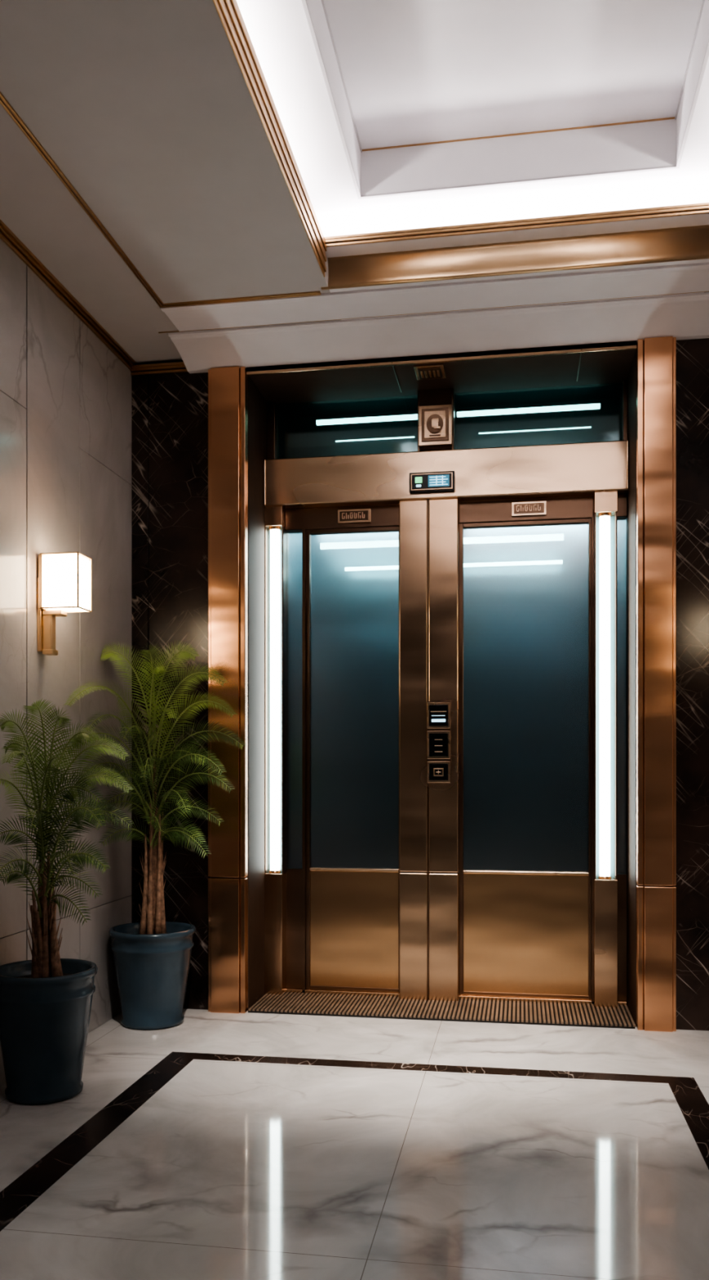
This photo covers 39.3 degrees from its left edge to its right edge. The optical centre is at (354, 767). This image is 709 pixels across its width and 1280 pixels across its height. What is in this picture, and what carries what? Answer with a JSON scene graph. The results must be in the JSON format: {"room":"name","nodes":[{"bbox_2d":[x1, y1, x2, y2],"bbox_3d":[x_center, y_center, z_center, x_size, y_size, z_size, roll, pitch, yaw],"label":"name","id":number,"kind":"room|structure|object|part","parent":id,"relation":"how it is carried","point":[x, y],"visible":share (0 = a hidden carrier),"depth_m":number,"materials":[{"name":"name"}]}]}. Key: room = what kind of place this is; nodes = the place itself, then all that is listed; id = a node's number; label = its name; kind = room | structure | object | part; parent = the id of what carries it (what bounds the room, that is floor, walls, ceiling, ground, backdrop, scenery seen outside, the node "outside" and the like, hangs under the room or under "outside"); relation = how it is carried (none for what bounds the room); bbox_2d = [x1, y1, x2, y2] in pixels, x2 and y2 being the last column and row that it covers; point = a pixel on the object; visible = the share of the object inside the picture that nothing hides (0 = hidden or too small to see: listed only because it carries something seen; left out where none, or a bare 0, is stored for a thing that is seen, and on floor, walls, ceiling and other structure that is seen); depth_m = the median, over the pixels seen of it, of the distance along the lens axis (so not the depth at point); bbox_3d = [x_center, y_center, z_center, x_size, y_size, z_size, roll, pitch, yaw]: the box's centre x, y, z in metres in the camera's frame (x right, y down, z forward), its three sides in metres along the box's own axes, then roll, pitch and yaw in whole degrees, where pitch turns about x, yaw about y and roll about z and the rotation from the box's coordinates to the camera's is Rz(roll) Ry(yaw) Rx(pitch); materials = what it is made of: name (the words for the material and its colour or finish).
{"room":"elevator lobby","nodes":[
{"label":"elevator lobby","id":0,"kind":"room"},
{"bbox_2d":[0,238,132,1086],"bbox_3d":[-1.644,-0.431,2.050,0.120,3.230,6.700,0,0,10],"label":"wall","id":1,"kind":"structure","parent":0,"point":[66,397],"depth_m":4.20,"materials":[{"name":"stone"}]},
{"bbox_2d":[37,551,92,655],"bbox_3d":[-1.165,-0.648,3.967,0.189,0.394,0.126,0,0,10],"label":"wall sconce","id":2,"kind":"object","parent":1,"relation":"attached to","point":[63,580],"visible":1,"depth_m":3.92,"materials":[{"name":"beige"}]},
{"bbox_3d":[-1.159,-0.736,3.966,0.177,0.218,0.126,0,0,10],"label":"shade frame","id":3,"kind":"part","parent":2,"relation":"part of","materials":[{"name":"gold metal"}]},
{"bbox_3d":[-1.151,-0.736,3.965,0.154,0.210,0.120,0,0,10],"label":"lamp shade","id":4,"kind":"part","parent":2,"relation":"part of","materials":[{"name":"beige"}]},
{"bbox_2d":[0,219,188,375],"bbox_3d":[-0.146,-1.966,1.576,2.990,0.061,6.260,0,0,10],"label":"trim","id":5,"kind":"structure","parent":1,"relation":"attached to","point":[7,236],"depth_m":4.29,"materials":[{"name":"gold metal"}]},
{"bbox_2d":[0,0,708,363],"bbox_3d":[-0.122,-2.272,1.724,3.190,0.553,6.760,0,0,10],"label":"ceiling","id":6,"kind":"structure","parent":0,"point":[147,108],"depth_m":3.54,"materials":[{"name":"paint"}]},
{"bbox_2d":[0,91,321,307],"bbox_3d":[-0.962,-1.994,1.429,0.710,0.009,5.700,0,0,10],"label":"trim","id":7,"kind":"structure","parent":6,"relation":"attached to","point":[92,215],"depth_m":3.71,"materials":[{"name":"gold metal"}]},
{"bbox_2d":[213,0,708,276],"bbox_3d":[0.387,-2.070,2.397,1.550,0.160,3.055,0,0,10],"label":"trim","id":8,"kind":"structure","parent":6,"relation":"attached to","point":[228,11],"depth_m":3.75,"materials":[{"name":"gold metal"}]},
{"bbox_2d":[302,0,708,199],"bbox_3d":[0.400,-2.405,2.535,1.254,0.190,2.832,0,0,10],"label":"trim","id":9,"kind":"structure","parent":6,"relation":"attached to","point":[304,2],"depth_m":3.83,"materials":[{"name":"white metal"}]},
{"bbox_2d":[320,224,708,289],"bbox_3d":[0.640,-2.053,3.999,1.580,0.121,0.024,0,0,10],"label":"trim","id":10,"kind":"structure","parent":6,"relation":"attached to","point":[690,242],"depth_m":3.99,"materials":[{"name":"gold metal"}]},
{"bbox_2d":[0,1008,708,1279],"bbox_3d":[-0.027,1.233,2.286,3.190,0.101,7.900,0,0,10],"label":"floor","id":11,"kind":"structure","parent":0,"point":[230,1170],"depth_m":3.03,"materials":[{"name":"stone"}]},
{"bbox_2d":[0,698,133,1104],"bbox_3d":[-1.056,0.465,3.541,0.537,1.439,0.478,0,0,10],"label":"potted palm","id":12,"kind":"object","parent":11,"relation":"on","point":[46,1000],"visible":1,"depth_m":3.53,"materials":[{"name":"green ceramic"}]},
{"bbox_2d":[0,958,97,1104],"bbox_3d":[-1.127,0.957,3.606,0.374,0.455,0.374,0,0,10],"label":"pot","id":13,"kind":"object","parent":12,"relation":"attached to","point":[45,1009],"depth_m":3.48,"materials":[{"name":"blue ceramic"}]},
{"bbox_2d":[56,640,246,1030],"bbox_3d":[-0.865,0.297,4.399,0.648,1.774,0.788,0,0,10],"label":"potted palm","id":14,"kind":"object","parent":11,"relation":"on","point":[152,956],"visible":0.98,"depth_m":4.52,"materials":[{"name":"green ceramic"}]},
{"bbox_2d":[108,921,195,1030],"bbox_3d":[-0.937,0.964,4.603,0.396,0.440,0.396,0,0,10],"label":"pot","id":15,"kind":"object","parent":14,"relation":"attached to","point":[152,962],"depth_m":4.47,"materials":[{"name":"blue ceramic"}]},
{"bbox_2d":[248,991,635,1028],"bbox_3d":[0.412,1.176,4.833,1.813,0.016,0.390,0,0,10],"label":"threshold","id":16,"kind":"object","parent":11,"relation":"on","point":[482,1011],"visible":0.89,"depth_m":4.77,"materials":[{"name":"brown metal"}]},
{"bbox_2d":[208,336,676,1031],"bbox_3d":[0.483,-0.416,5.323,2.182,3.200,1.440,0,0,10],"label":"elevator","id":17,"kind":"object","parent":11,"relation":"on","point":[442,588],"visible":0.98,"depth_m":5.01,"materials":[{"name":"brown metal"}]},
{"bbox_3d":[-0.409,-0.081,5.186,0.096,2.530,0.145,0,0,10],"label":"light post","id":18,"kind":"part","parent":17,"relation":"part of","materials":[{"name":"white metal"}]},
{"bbox_3d":[-0.005,-0.041,5.142,0.498,2.390,0.040,0,0,10],"label":"door","id":19,"kind":"part","parent":17,"relation":"part of","materials":[{"name":"blue glass"}]},
{"bbox_3d":[0.421,-0.123,4.957,0.120,0.415,0.033,0,0,10],"label":"call button panel","id":20,"kind":"part","parent":17,"relation":"part of","materials":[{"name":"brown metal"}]},
{"bbox_3d":[0.445,-1.746,5.041,1.823,0.320,0.110,0,0,10],"label":"transom frame","id":21,"kind":"part","parent":17,"relation":"part of","materials":[{"name":"brown metal"}]},
{"bbox_3d":[0.454,1.169,5.090,1.823,0.030,0.130,0,0,10],"label":"door sill","id":22,"kind":"part","parent":17,"relation":"part of","materials":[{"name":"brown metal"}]},
{"bbox_3d":[0.494,-0.026,5.053,1.730,2.420,0.070,0,0,10],"label":"glass","id":23,"kind":"part","parent":17,"relation":"part of","materials":[{"name":"blue glass"}]},
{"bbox_3d":[0.856,-0.041,4.997,0.654,2.390,0.040,0,0,10],"label":"door","id":24,"kind":"part","parent":17,"relation":"part of","materials":[{"name":"blue glass"}]},
{"bbox_3d":[1.239,-0.081,4.910,0.110,2.530,0.145,0,0,10],"label":"light post","id":25,"kind":"part","parent":17,"relation":"part of","materials":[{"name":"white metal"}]},
{"bbox_2d":[132,337,708,1031],"bbox_3d":[0.408,-0.516,4.880,2.990,3.400,0.440,0,0,10],"label":"wall","id":26,"kind":"structure","parent":0,"point":[170,411],"depth_m":4.85,"materials":[{"name":"black stone"}]},
{"bbox_2d":[158,262,708,373],"bbox_3d":[0.453,-1.967,4.365,2.730,0.078,0.560,0,0,10],"label":"ceiling beam","id":27,"kind":"structure","parent":26,"relation":"attached to","point":[686,316],"depth_m":4.38,"materials":[{"name":"paint"}]}
]}

